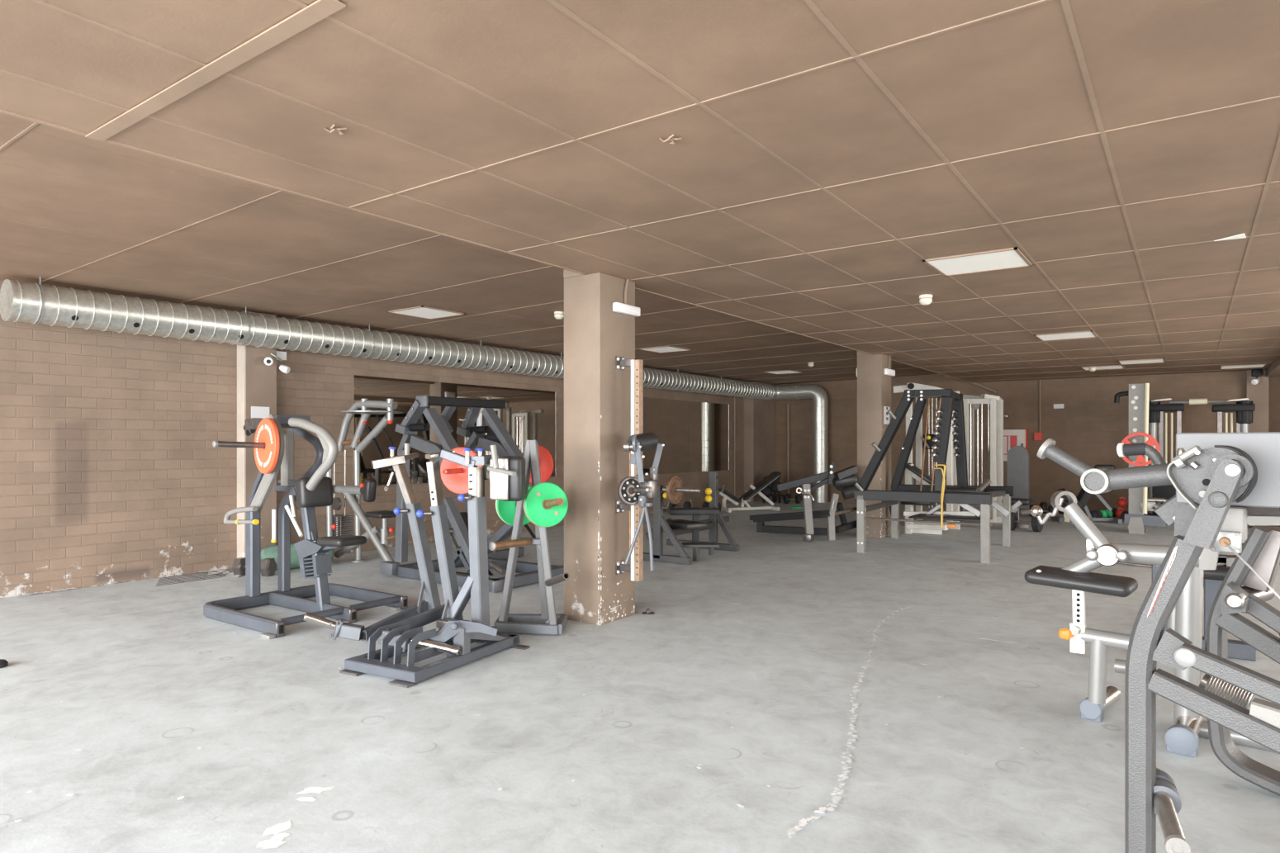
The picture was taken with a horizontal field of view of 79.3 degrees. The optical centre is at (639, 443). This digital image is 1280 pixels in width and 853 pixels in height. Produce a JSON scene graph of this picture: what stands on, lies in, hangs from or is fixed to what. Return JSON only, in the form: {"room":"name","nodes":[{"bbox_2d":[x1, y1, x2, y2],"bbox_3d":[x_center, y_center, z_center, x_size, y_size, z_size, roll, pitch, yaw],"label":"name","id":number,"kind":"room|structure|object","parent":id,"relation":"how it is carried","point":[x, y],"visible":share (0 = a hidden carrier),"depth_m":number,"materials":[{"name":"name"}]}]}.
{"room":"gym","nodes":[
{"label":"gym","id":0,"kind":"room"},
{"bbox_2d":[246,311,276,552],"bbox_3d":[-4.239,-0.075,8.558,0.160,2.870,0.345,0,0,35],"label":"column","id":1,"kind":"structure","parent":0,"point":[261,378],"depth_m":8.51,"materials":[{"name":"paint"}]},
{"bbox_2d":[237,311,246,558],"bbox_3d":[-4.343,-0.075,8.412,0.161,2.870,0.016,0,0,35],"label":"trim","id":2,"kind":"structure","parent":1,"relation":"attached to","point":[241,350],"depth_m":8.39,"materials":[{"name":"paint"}]},
{"bbox_2d":[251,406,269,418],"bbox_3d":[-4.179,-0.340,8.499,0.006,0.130,0.204,0,0,35],"label":"paper notice","id":3,"kind":"object","parent":1,"relation":"attached to","point":[256,411],"visible":0.79,"depth_m":8.49,"materials":[{"name":"white"}]},
{"bbox_2d":[263,352,289,374],"bbox_3d":[-4.049,-0.896,8.565,0.152,0.227,0.343,0,0,18],"label":"security camera","id":4,"kind":"object","parent":1,"relation":"attached to","point":[268,361],"visible":1,"depth_m":8.60,"materials":[{"name":"white plastic"}]},
{"bbox_2d":[0,280,744,598],"bbox_3d":[-2.695,-0.075,11.102,0.280,2.870,19.650,0,0,35],"label":"wall","id":5,"kind":"structure","parent":0,"point":[111,471],"depth_m":7.70,"materials":[{"name":"paint"}]},
{"bbox_2d":[276,350,286,360],"bbox_3d":[-4.114,-1.000,8.811,0.070,0.094,0.129,0,0,35],"label":"junction box","id":6,"kind":"object","parent":5,"relation":"attached to","point":[282,355],"visible":0.57,"depth_m":8.80,"materials":[{"name":"white plastic"}]},
{"bbox_2d":[353,374,556,485],"bbox_3d":[-2.474,-0.155,11.155,0.019,1.390,3.772,0,0,35],"label":"wall mirror","id":7,"kind":"object","parent":5,"relation":"attached to","point":[531,414],"visible":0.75,"depth_m":10.67,"materials":[{"name":"paint"}]},
{"bbox_2d":[642,397,729,474],"bbox_3d":[1.010,-0.140,16.021,0.042,1.480,3.462,0,0,35],"label":"wall mirror","id":8,"kind":"object","parent":5,"relation":"attached to","point":[694,435],"visible":0.82,"depth_m":15.97,"materials":[{"name":"paint"}]},
{"bbox_2d":[734,396,789,496],"bbox_3d":[2.872,-0.075,18.132,1.793,2.870,0.057,0,0,-35],"label":"trim","id":9,"kind":"structure","parent":5,"relation":"attached to","point":[788,405],"depth_m":18.61,"materials":[{"name":"brown"}]},
{"bbox_2d":[0,112,939,384],"bbox_3d":[-0.849,-1.603,9.601,5.070,0.355,19.950,0,0,35],"label":"ceiling","id":10,"kind":"structure","parent":0,"point":[31,150],"depth_m":6.32,"materials":[{"name":"tile"}]},
{"bbox_2d":[0,276,828,502],"bbox_3d":[-0.539,-0.075,12.313,1.529,2.870,15.009,0,0,35],"label":"ventilation duct","id":11,"kind":"object","parent":10,"relation":"attached to","point":[34,303],"visible":0.84,"depth_m":8.67,"materials":[{"name":"silver"}]},
{"bbox_2d":[386,305,465,319],"bbox_3d":[-2.367,-1.448,8.565,0.600,0.012,0.600,0,0,35],"label":"recessed light","id":12,"kind":"object","parent":10,"relation":"in","point":[425,312],"visible":1,"depth_m":8.54,"materials":[{"name":"paint"}]},
{"bbox_2d":[0,122,927,384],"bbox_3d":[-0.640,-1.470,9.637,4.768,0.088,19.650,0,0,35],"label":"trim","id":13,"kind":"structure","parent":10,"relation":"attached to","point":[35,124],"depth_m":6.74,"materials":[{"name":"paint"}]},
{"bbox_2d":[554,311,564,319],"bbox_3d":[-0.908,-1.434,8.665,0.110,0.080,0.110,0,0,35],"label":"smoke detector","id":14,"kind":"object","parent":10,"relation":"attached to","point":[557,315],"visible":1,"depth_m":8.63,"materials":[{"name":"beige plastic"}]},
{"bbox_2d":[639,346,692,353],"bbox_3d":[0.386,-1.453,11.945,0.600,0.012,0.600,0,0,35],"label":"recessed light","id":15,"kind":"object","parent":10,"relation":"in","point":[664,348],"visible":1,"depth_m":11.96,"materials":[{"name":"paint"}]},
{"bbox_2d":[643,346,686,352],"bbox_3d":[0.386,-1.455,11.945,0.570,0.006,0.570,0,0,35],"label":"diffuser","id":16,"kind":"object","parent":15,"relation":"attached to","point":[656,349],"depth_m":11.96,"materials":[{"name":"white"}]},
{"bbox_2d":[763,369,802,374],"bbox_3d":[2.922,-1.451,15.725,0.600,0.012,0.600,0,0,35],"label":"recessed light","id":17,"kind":"object","parent":10,"relation":"in","point":[784,372],"visible":1,"depth_m":15.68,"materials":[{"name":"paint"}]},
{"bbox_2d":[768,370,797,374],"bbox_3d":[2.922,-1.453,15.725,0.570,0.006,0.570,0,0,35],"label":"diffuser","id":18,"kind":"object","parent":17,"relation":"attached to","point":[771,372],"depth_m":15.68,"materials":[{"name":"white"}]},
{"bbox_2d":[564,272,635,625],"bbox_3d":[-0.315,0.040,6.051,0.361,2.640,0.451,0,0,35],"label":"wall column","id":19,"kind":"structure","parent":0,"point":[597,395],"depth_m":5.88,"materials":[{"name":"paint"}]},
{"bbox_2d":[612,279,639,317],"bbox_3d":[-0.100,-1.144,5.994,0.057,0.279,0.312,0,0,35],"label":"emergency light","id":20,"kind":"object","parent":19,"relation":"attached to","point":[618,307],"visible":1,"depth_m":5.98,"materials":[{"name":"white plastic"}]},
{"bbox_2d":[615,355,642,581],"bbox_3d":[-0.081,0.188,5.904,0.193,1.712,0.100,0,0,35],"label":"rail","id":21,"kind":"object","parent":19,"relation":"attached to","point":[635,568],"visible":0.77,"depth_m":5.86,"materials":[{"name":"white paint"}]},
{"bbox_2d":[623,432,664,570],"bbox_3d":[0.036,0.432,5.785,0.357,1.031,0.305,0,0,35],"label":"lever","id":22,"kind":"object","parent":21,"relation":"attached to","point":[636,443],"visible":0.99,"depth_m":5.74,"materials":[{"name":"grey metal"}]},
{"bbox_2d":[617,476,642,505],"bbox_3d":[-0.072,0.352,5.738,0.214,0.215,0.045,0,0,-34],"label":"weight plate","id":23,"kind":"object","parent":22,"relation":"attached to","point":[628,482],"visible":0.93,"depth_m":5.72,"materials":[{"name":"metal"}]},
{"bbox_2d":[0,0,1279,382],"bbox_3d":[5.054,-1.530,5.392,9.430,0.500,19.950,0,0,35],"label":"ceiling","id":24,"kind":"structure","parent":0,"point":[1014,80],"depth_m":3.22,"materials":[{"name":"tile"}]},
{"bbox_2d":[323,123,346,134],"bbox_3d":[-1.230,-1.273,3.131,0.073,0.018,0.073,0,0,43],"label":"scrap","id":25,"kind":"object","parent":24,"relation":"hanging from","point":[333,127],"visible":1,"depth_m":3.13,"materials":[{"name":"paper"}]},
{"bbox_2d":[658,133,682,144],"bbox_3d":[0.131,-1.273,3.232,0.073,0.018,0.073,0,0,43],"label":"scrap","id":26,"kind":"object","parent":24,"relation":"hanging from","point":[670,137],"visible":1,"depth_m":3.23,"materials":[{"name":"paper"}]},
{"bbox_2d":[563,269,867,355],"bbox_3d":[1.500,-1.395,8.719,0.220,0.230,6.900,0,0,35],"label":"trim","id":27,"kind":"structure","parent":24,"relation":"attached to","point":[566,273],"depth_m":5.95,"materials":[{"name":"paint"}]},
{"bbox_2d":[919,294,932,305],"bbox_3d":[2.474,-1.240,6.686,0.110,0.080,0.110,0,0,35],"label":"smoke detector","id":28,"kind":"object","parent":24,"relation":"attached to","point":[925,300],"visible":1,"depth_m":6.65,"materials":[{"name":"beige plastic"}]},
{"bbox_2d":[922,246,1032,276],"bbox_3d":[2.385,-1.273,5.447,0.600,0.012,0.600,0,0,35],"label":"recessed light","id":29,"kind":"object","parent":24,"relation":"in","point":[1011,258],"visible":1,"depth_m":5.42,"materials":[{"name":"paint"}]},
{"bbox_2d":[1033,330,1098,341],"bbox_3d":[5.049,-1.273,9.148,0.600,0.012,0.600,0,0,35],"label":"recessed light","id":30,"kind":"object","parent":24,"relation":"in","point":[1089,334],"visible":1,"depth_m":9.11,"materials":[{"name":"paint"}]},
{"bbox_2d":[1037,331,1095,340],"bbox_3d":[5.049,-1.275,9.148,0.570,0.006,0.570,0,0,35],"label":"diffuser","id":31,"kind":"object","parent":30,"relation":"attached to","point":[1067,335],"depth_m":9.11,"materials":[{"name":"white"}]},
{"bbox_2d":[1080,365,1124,370],"bbox_3d":[7.789,-1.273,12.992,0.600,0.012,0.600,0,0,35],"label":"recessed light","id":32,"kind":"object","parent":24,"relation":"in","point":[1113,367],"visible":0.96,"depth_m":12.95,"materials":[{"name":"paint"}]},
{"bbox_2d":[1082,365,1123,369],"bbox_3d":[7.789,-1.275,12.992,0.570,0.006,0.570,0,0,35],"label":"diffuser","id":33,"kind":"object","parent":32,"relation":"attached to","point":[1098,367],"depth_m":13.00,"materials":[{"name":"white"}]},
{"bbox_2d":[1117,358,1165,365],"bbox_3d":[7.809,-1.273,12.020,0.600,0.012,0.600,0,0,35],"label":"recessed light","id":34,"kind":"object","parent":24,"relation":"in","point":[1156,360],"visible":1,"depth_m":11.95,"materials":[{"name":"paint"}]},
{"bbox_2d":[1119,359,1163,364],"bbox_3d":[7.809,-1.275,12.020,0.570,0.006,0.570,0,0,35],"label":"diffuser","id":35,"kind":"object","parent":34,"relation":"attached to","point":[1141,361],"depth_m":11.95,"materials":[{"name":"white"}]},
{"bbox_2d":[1213,233,1246,241],"bbox_3d":[3.656,-1.276,4.783,0.161,0.004,0.125,0,0,35],"label":"card","id":36,"kind":"object","parent":24,"relation":"attached to","point":[1241,235],"visible":1,"depth_m":4.77,"materials":[{"name":"white"}]},
{"bbox_2d":[1218,363,1267,369],"bbox_3d":[9.975,-1.273,12.784,0.600,0.012,0.600,0,0,35],"label":"recessed light","id":37,"kind":"object","parent":24,"relation":"in","point":[1247,366],"visible":1,"depth_m":12.72,"materials":[{"name":"paint"}]},
{"bbox_2d":[1251,369,1262,384],"bbox_3d":[10.623,-1.145,13.305,0.151,0.270,0.200,0,0,35],"label":"security camera","id":38,"kind":"object","parent":24,"relation":"attached to","point":[1254,372],"visible":1,"depth_m":13.25,"materials":[{"name":"white plastic"}]},
{"bbox_2d":[0,498,1279,852],"bbox_3d":[2.715,1.453,6.477,14.500,0.214,26.700,0,0,35],"label":"floor","id":39,"kind":"structure","parent":0,"point":[780,693],"depth_m":3.84,"materials":[{"name":"concrete"}]},
{"bbox_2d":[0,658,8,668],"bbox_3d":[-3.919,1.340,4.692,0.122,0.040,0.124,0,0,35],"label":"rubber foot","id":40,"kind":"object","parent":39,"relation":"on","point":[3,663],"visible":1,"depth_m":4.69,"materials":[{"name":"rubber"}]},
{"bbox_2d":[156,568,232,586],"bbox_3d":[-4.490,1.357,7.886,0.444,0.005,1.010,0,0,35],"label":"floor grate","id":41,"kind":"object","parent":39,"relation":"on","point":[191,575],"visible":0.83,"depth_m":7.81,"materials":[{"name":"metal"}]},
{"bbox_2d":[231,557,276,576],"bbox_3d":[-3.970,1.270,7.947,0.400,0.173,0.200,0,0,6],"label":"dumbbell","id":42,"kind":"object","parent":39,"relation":"on","point":[267,566],"visible":0.83,"depth_m":7.89,"materials":[{"name":"metal"}]},
{"bbox_2d":[260,543,333,569],"bbox_3d":[-3.726,1.220,8.399,0.730,0.275,0.278,0,0,-38],"label":"roll","id":43,"kind":"object","parent":39,"relation":"on","point":[271,552],"visible":0.31,"depth_m":8.24,"materials":[{"name":"rubber"}]},
{"bbox_2d":[203,413,407,639],"bbox_3d":[-2.909,0.560,6.326,1.782,1.600,1.201,0,0,35],"label":"machine","id":44,"kind":"object","parent":39,"relation":"on","point":[313,489],"visible":0.91,"depth_m":6.24,"materials":[{"name":"metal"}]},
{"bbox_2d":[254,417,279,474],"bbox_3d":[-3.001,0.021,6.199,0.448,0.448,0.044,0,0,44],"label":"weight plate","id":45,"kind":"object","parent":44,"relation":"on","point":[267,432],"visible":0.94,"depth_m":6.15,"materials":[{"name":"orange rubber"}]},
{"bbox_2d":[325,398,402,562],"bbox_3d":[-3.132,0.443,8.730,1.320,1.890,0.660,0,0,35],"label":"machine","id":46,"kind":"object","parent":39,"relation":"on","point":[336,524],"visible":0.88,"depth_m":8.69,"materials":[{"name":"silver metal"}]},
{"bbox_2d":[303,443,529,687],"bbox_3d":[-1.464,0.679,5.022,1.325,1.358,1.102,0,0,35],"label":"machine","id":47,"kind":"object","parent":39,"relation":"on","point":[402,631],"visible":1,"depth_m":5.08,"materials":[{"name":"metal"}]},
{"bbox_2d":[379,395,564,592],"bbox_3d":[-1.550,0.479,8.119,1.700,1.910,2.078,0,0,35],"label":"machine","id":48,"kind":"object","parent":39,"relation":"on","point":[497,433],"visible":0.71,"depth_m":7.83,"materials":[{"name":"metal"}]},
{"bbox_2d":[440,447,483,493],"bbox_3d":[-1.690,0.258,7.314,0.444,0.444,0.032,0,0,15],"label":"weight plate","id":49,"kind":"object","parent":48,"relation":"on","point":[457,483],"visible":0.61,"depth_m":7.31,"materials":[{"name":"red rubber"}]},
{"bbox_2d":[522,445,553,483],"bbox_3d":[-1.179,0.245,8.813,0.444,0.444,0.032,0,0,27],"label":"weight plate","id":50,"kind":"object","parent":48,"relation":"on","point":[546,461],"visible":0.32,"depth_m":8.75,"materials":[{"name":"red plastic"}]},
{"bbox_2d":[488,439,569,635],"bbox_3d":[-0.761,0.661,5.416,0.544,1.378,0.825,0,0,-4],"label":"plate rack","id":51,"kind":"object","parent":39,"relation":"on","point":[547,623],"visible":0.94,"depth_m":5.49,"materials":[{"name":"metal"}]},
{"bbox_2d":[495,485,530,526],"bbox_3d":[-0.899,0.448,5.681,0.320,0.320,0.048,0,0,-24],"label":"weight plate","id":52,"kind":"object","parent":51,"relation":"on","point":[505,510],"visible":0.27,"depth_m":5.63,"materials":[{"name":"green rubber"}]},
{"bbox_2d":[523,482,568,527],"bbox_3d":[-0.647,0.423,5.314,0.308,0.309,0.089,0,0,-24],"label":"weight plate","id":53,"kind":"object","parent":51,"relation":"on","point":[534,511],"visible":0.91,"depth_m":5.29,"materials":[{"name":"green rubber"}]},
{"bbox_2d":[641,608,654,615],"bbox_3d":[0.066,1.340,6.173,0.098,0.040,0.100,0,0,35],"label":"anchor","id":54,"kind":"object","parent":39,"relation":"on","point":[647,612],"visible":1,"depth_m":6.16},
{"bbox_2d":[668,501,691,507],"bbox_3d":[0.768,1.240,14.960,0.420,0.236,0.240,0,0,24],"label":"dumbbell","id":55,"kind":"object","parent":39,"relation":"on","point":[687,504],"visible":0.31,"depth_m":14.88,"materials":[{"name":"grey rubber"}]},
{"bbox_2d":[642,471,739,564],"bbox_3d":[0.662,0.861,9.623,1.306,0.999,1.761,0,0,35],"label":"rack","id":56,"kind":"object","parent":39,"relation":"on","point":[672,528],"visible":0.94,"depth_m":9.07,"materials":[{"name":"grey metal"}]},
{"bbox_2d":[666,475,682,503],"bbox_3d":[0.394,0.527,8.783,0.035,0.324,0.324,0,0,33],"label":"weight plate","id":57,"kind":"object","parent":56,"relation":"attached to","point":[675,481],"visible":0.95,"depth_m":8.75,"materials":[{"name":"brown metal"}]},
{"bbox_2d":[701,501,721,511],"bbox_3d":[1.392,1.240,14.960,0.240,0.236,0.340,0,0,-28],"label":"dumbbell","id":58,"kind":"object","parent":39,"relation":"on","point":[705,504],"visible":0.22,"depth_m":14.99,"materials":[{"name":"grey rubber"}]},
{"bbox_2d":[717,471,781,512],"bbox_3d":[2.202,0.963,15.526,1.368,0.774,0.480,0,0,-23],"label":"bench","id":59,"kind":"object","parent":39,"relation":"on","point":[755,490],"visible":0.88,"depth_m":15.50,"materials":[{"name":"grey metal"}]},
{"bbox_2d":[760,472,783,502],"bbox_3d":[3.010,1.007,17.661,0.515,0.709,0.300,0,0,0],"label":"ball rack","id":60,"kind":"object","parent":39,"relation":"on","point":[767,490],"visible":0.51,"depth_m":17.57,"materials":[{"name":"black metal"}]},
{"bbox_2d":[765,494,783,496],"bbox_3d":[3.022,1.190,17.661,0.491,0.030,0.300,0,0,0],"label":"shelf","id":61,"kind":"object","parent":60,"relation":"attached to","point":[765,495],"depth_m":17.52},
{"bbox_2d":[772,493,790,502],"bbox_3d":[3.276,1.260,17.910,0.400,0.197,0.200,0,0,19],"label":"dumbbell","id":62,"kind":"object","parent":39,"relation":"on","point":[774,498],"visible":0.68,"depth_m":17.88,"materials":[{"name":"grey rubber"}]},
{"bbox_2d":[782,494,801,503],"bbox_3d":[3.428,1.260,17.419,0.360,0.197,0.200,0,0,-5],"label":"dumbbell","id":63,"kind":"object","parent":39,"relation":"on","point":[785,499],"visible":1,"depth_m":17.35,"materials":[{"name":"grey rubber"}]},
{"bbox_2d":[789,506,803,508],"bbox_3d":[3.330,1.347,16.303,0.340,0.025,0.340,0,0,35],"label":"disc","id":64,"kind":"object","parent":39,"relation":"on","point":[793,507],"visible":0.9,"depth_m":16.17,"materials":[{"name":"green rubber"}]},
{"bbox_2d":[749,462,858,541],"bbox_3d":[2.331,0.807,11.142,1.639,1.097,1.216,0,0,16],"label":"bench","id":65,"kind":"object","parent":39,"relation":"on","point":[845,477],"visible":0.96,"depth_m":10.84,"materials":[{"name":"grey metal"}]},
{"bbox_2d":[900,463,942,535],"bbox_3d":[4.235,0.829,11.595,0.560,1.063,0.300,0,0,35],"label":"bench","id":66,"kind":"object","parent":39,"relation":"on","point":[912,471],"visible":0.54,"depth_m":11.58,"materials":[{"name":"grey metal"}]},
{"bbox_2d":[900,501,935,506],"bbox_3d":[4.191,0.883,11.627,0.450,0.080,0.300,0,0,35],"label":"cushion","id":67,"kind":"object","parent":66,"relation":"on","point":[907,504],"depth_m":11.51,"materials":[{"name":"black leather"}]},
{"bbox_2d":[893,383,960,529],"bbox_3d":[4.723,0.184,12.644,1.031,2.351,0.515,0,0,35],"label":"tower","id":68,"kind":"object","parent":39,"relation":"on","point":[951,476],"visible":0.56,"depth_m":12.51,"materials":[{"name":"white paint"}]},
{"bbox_2d":[853,388,1022,563],"bbox_3d":[3.829,0.335,9.950,1.838,2.051,2.001,0,0,35],"label":"exercise machine","id":69,"kind":"object","parent":39,"relation":"on","point":[950,401],"visible":1,"depth_m":9.56,"materials":[{"name":"black metal"}]},
{"bbox_2d":[933,467,945,506],"bbox_3d":[3.487,0.506,8.985,0.120,0.445,0.030,0,0,35],"label":"band","id":70,"kind":"object","parent":69,"relation":"hanging from","point":[939,467],"visible":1,"depth_m":8.96,"materials":[{"name":"yellow"}]},
{"bbox_2d":[934,464,946,527],"bbox_3d":[3.513,0.613,9.028,0.112,0.736,0.070,0,0,35],"label":"band","id":71,"kind":"object","parent":69,"relation":"hanging from","point":[945,466],"visible":1,"depth_m":8.99,"materials":[{"name":"yellow"}]},
{"bbox_2d":[962,393,1003,522],"bbox_3d":[6.024,0.238,13.611,0.740,2.243,0.560,0,0,35],"label":"cable machine","id":72,"kind":"object","parent":39,"relation":"on","point":[971,403],"visible":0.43,"depth_m":13.53,"materials":[{"name":"white paint"}]},
{"bbox_2d":[1001,445,1033,528],"bbox_3d":[6.054,0.698,12.386,0.400,1.324,0.400,0,0,35],"label":"bench","id":73,"kind":"object","parent":39,"relation":"on","point":[1018,457],"visible":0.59,"depth_m":12.32,"materials":[{"name":"grey leather"}]},
{"bbox_2d":[1010,512,1043,531],"bbox_3d":[5.966,1.220,11.996,0.500,0.276,0.280,0,0,41],"label":"dumbbell","id":74,"kind":"object","parent":39,"relation":"on","point":[1036,526],"visible":0.68,"depth_m":11.87,"materials":[{"name":"grey rubber"}]},
{"bbox_2d":[1028,504,1053,516],"bbox_3d":[7.442,1.250,14.288,0.420,0.217,0.220,0,0,19],"label":"dumbbell","id":75,"kind":"object","parent":39,"relation":"on","point":[1050,508],"visible":0.35,"depth_m":14.25,"materials":[{"name":"grey rubber"}]},
{"bbox_2d":[1040,502,1066,513],"bbox_3d":[8.000,1.250,14.960,0.420,0.217,0.220,0,0,19],"label":"dumbbell","id":76,"kind":"object","parent":39,"relation":"on","point":[1043,504],"visible":0.56,"depth_m":14.91,"materials":[{"name":"grey rubber"}]},
{"bbox_2d":[1051,464,1122,523],"bbox_3d":[7.718,0.880,13.371,0.964,1.028,0.480,0,0,13],"label":"bench","id":77,"kind":"object","parent":39,"relation":"on","point":[1083,498],"visible":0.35,"depth_m":13.28,"materials":[{"name":"grey metal"}]},
{"bbox_2d":[1089,510,1102,517],"bbox_3d":[8.043,1.275,13.673,0.300,0.167,0.170,0,0,-38],"label":"dumbbell","id":78,"kind":"object","parent":39,"relation":"on","point":[1096,514],"visible":0.57,"depth_m":13.66,"materials":[{"name":"grey rubber"}]},
{"bbox_2d":[1099,509,1113,517],"bbox_3d":[8.323,1.275,13.822,0.300,0.167,0.170,0,0,-38],"label":"dumbbell","id":79,"kind":"object","parent":39,"relation":"on","point":[1106,514],"visible":0.7,"depth_m":13.73,"materials":[{"name":"green rubber"}]},
{"bbox_2d":[1104,507,1117,517],"bbox_3d":[8.613,1.275,14.129,0.300,0.167,0.170,0,0,-38],"label":"dumbbell","id":80,"kind":"object","parent":39,"relation":"on","point":[1114,509],"visible":0.22,"depth_m":14.15,"materials":[{"name":"grey rubber"}]},
{"bbox_2d":[1114,507,1124,518],"bbox_3d":[8.698,1.259,13.974,0.167,0.192,0.167,0,0,35],"label":"kettlebell","id":81,"kind":"object","parent":39,"relation":"on","point":[1118,512],"visible":0.78,"depth_m":13.94,"materials":[{"name":"red plastic"}]},
{"bbox_2d":[1117,497,1128,507],"bbox_3d":[8.723,1.064,13.956,0.167,0.192,0.167,0,0,35],"label":"kettlebell","id":82,"kind":"object","parent":81,"relation":"on","point":[1122,503],"visible":1,"depth_m":13.91,"materials":[{"name":"red plastic"}]},
{"bbox_2d":[1116,562,1151,568],"bbox_3d":[5.486,1.340,8.555,0.036,0.036,0.374,0,0,-39],"label":"bar","id":83,"kind":"object","parent":39,"relation":"on","point":[1121,563],"visible":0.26,"depth_m":8.53,"materials":[{"name":"silver metal"}]},
{"bbox_2d":[1114,383,1167,534],"bbox_3d":[7.588,0.228,11.674,0.579,2.264,0.571,0,0,-7],"label":"rack","id":84,"kind":"object","parent":39,"relation":"on","point":[1137,519],"visible":0.84,"depth_m":11.64,"materials":[{"name":"white"}]},
{"bbox_2d":[1120,432,1159,466],"bbox_3d":[7.393,0.087,11.431,0.500,0.500,0.040,0,0,35],"label":"weight plate","id":85,"kind":"object","parent":84,"relation":"attached to","point":[1140,458],"visible":0.53,"depth_m":11.40,"materials":[{"name":"red plastic"}]},
{"bbox_2d":[1020,490,1275,757],"bbox_3d":[2.400,0.802,3.685,0.674,1.127,0.951,0,0,-25],"label":"machine","id":86,"kind":"object","parent":39,"relation":"on","point":[1186,618],"visible":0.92,"depth_m":3.74,"materials":[{"name":"silver metal"}]},
{"bbox_2d":[1037,431,1279,852],"bbox_3d":[2.044,0.664,2.531,1.665,1.392,0.969,0,0,-33],"label":"machine","id":87,"kind":"object","parent":39,"relation":"on","point":[1210,473],"visible":1,"depth_m":2.26,"materials":[{"name":"silver metal"}]},
{"bbox_2d":[1150,553,1175,613],"bbox_3d":[1.506,0.404,2.226,0.003,0.180,0.063,0,0,-44],"label":"print","id":88,"kind":"object","parent":87,"relation":"attached to","point":[1163,586],"depth_m":2.23,"materials":[{"name":"red plastic"}]},
{"bbox_2d":[1120,398,1279,527],"bbox_3d":[9.325,0.302,12.879,2.200,2.117,0.500,0,0,35],"label":"trainer","id":89,"kind":"object","parent":39,"relation":"on","point":[1244,409],"visible":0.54,"depth_m":12.98,"materials":[{"name":"silver metal"}]},
{"bbox_2d":[1152,534,1279,661],"bbox_3d":[3.714,0.966,4.966,0.703,0.789,0.350,0,0,35],"label":"frame","id":90,"kind":"object","parent":39,"relation":"on","point":[1212,579],"visible":0.11,"depth_m":4.90,"materials":[{"name":"metal"}]},
{"bbox_2d":[744,381,776,502],"bbox_3d":[2.876,-0.075,18.460,0.250,2.870,1.200,0,0,35],"label":"wall","id":91,"kind":"structure","parent":0,"point":[760,414],"depth_m":18.14,"materials":[{"name":"paint"}]},
{"bbox_2d":[857,353,891,538],"bbox_3d":[3.430,0.040,11.303,0.361,2.640,0.451,0,0,35],"label":"wall column","id":92,"kind":"structure","parent":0,"point":[874,387],"depth_m":11.12,"materials":[{"name":"paint"}]},
{"bbox_2d":[883,406,889,424],"bbox_3d":[3.584,-0.406,11.204,0.007,0.256,0.243,0,0,35],"label":"paper notice","id":93,"kind":"object","parent":92,"relation":"attached to","point":[886,415],"visible":0.93,"depth_m":11.18,"materials":[{"name":"white"}]},
{"bbox_2d":[883,355,895,376],"bbox_3d":[3.632,-1.135,11.229,0.057,0.296,0.377,0,0,35],"label":"emergency light","id":94,"kind":"object","parent":92,"relation":"attached to","point":[888,372],"visible":1,"depth_m":11.20,"materials":[{"name":"white plastic"}]},
{"bbox_2d":[776,370,1246,512],"bbox_3d":[6.981,-0.175,16.423,9.900,3.070,0.250,0,0,35],"label":"wall","id":95,"kind":"structure","parent":0,"point":[1090,426],"depth_m":15.47,"materials":[{"name":"paint"}]},
{"bbox_2d":[943,374,997,393],"bbox_3d":[6.942,-1.251,16.233,1.068,0.436,0.064,0,0,36],"label":"trim","id":96,"kind":"structure","parent":95,"relation":"attached to","point":[945,376],"depth_m":16.10,"materials":[{"name":"brown"}]},
{"bbox_2d":[1003,429,1028,460],"bbox_3d":[7.553,0.040,15.766,0.635,0.660,0.156,0,0,35],"label":"poster","id":97,"kind":"object","parent":95,"relation":"attached to","point":[1012,438],"visible":0.54,"depth_m":15.66,"materials":[{"name":"beige"}]},
{"bbox_2d":[1034,432,1042,440],"bbox_3d":[8.001,-0.141,15.512,0.134,0.150,0.050,0,0,35],"label":"button","id":98,"kind":"object","parent":95,"relation":"attached to","point":[1038,436],"visible":1,"depth_m":15.49,"materials":[{"name":"red plastic"}]},
{"bbox_2d":[1038,379,1040,432],"bbox_3d":[8.029,-0.735,15.498,0.028,1.090,0.028,0,0,-32],"label":"trim","id":99,"kind":"structure","parent":95,"relation":"attached to","point":[1039,380],"depth_m":15.49,"materials":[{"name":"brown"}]},
{"bbox_2d":[1053,403,1063,408],"bbox_3d":[8.309,-0.738,15.317,0.181,0.087,0.010,0,0,35],"label":"wall sign","id":100,"kind":"object","parent":95,"relation":"attached to","point":[1055,405],"visible":1,"depth_m":15.31,"materials":[{"name":"white paper"}]},
{"bbox_2d":[1246,369,1268,432],"bbox_3d":[10.782,0.040,13.486,0.300,2.640,0.120,0,0,35],"label":"wall","id":101,"kind":"structure","parent":0,"point":[1258,393],"depth_m":13.42,"materials":[{"name":"paint"}]},
{"bbox_2d":[0,0,1279,382],"bbox_3d":[5.019,-1.275,5.602,9.131,0.010,19.650,0,0,35],"label":"ceiling grid","id":102,"kind":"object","parent":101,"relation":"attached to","point":[319,10],"depth_m":3.21,"materials":[{"name":"paint"}]},
{"bbox_2d":[1265,355,1279,377],"bbox_3d":[9.143,-1.215,10.860,0.160,0.130,6.300,0,0,35],"label":"trim","id":103,"kind":"structure","parent":101,"relation":"attached to","point":[1273,370],"depth_m":12.43,"materials":[{"name":"paint"}]},
{"bbox_2d":[1268,375,1279,431],"bbox_3d":[13.381,-0.110,12.996,4.700,2.940,1.600,0,0,35],"label":"wall","id":104,"kind":"structure","parent":0,"point":[1273,382],"depth_m":14.64,"materials":[{"name":"paint"}]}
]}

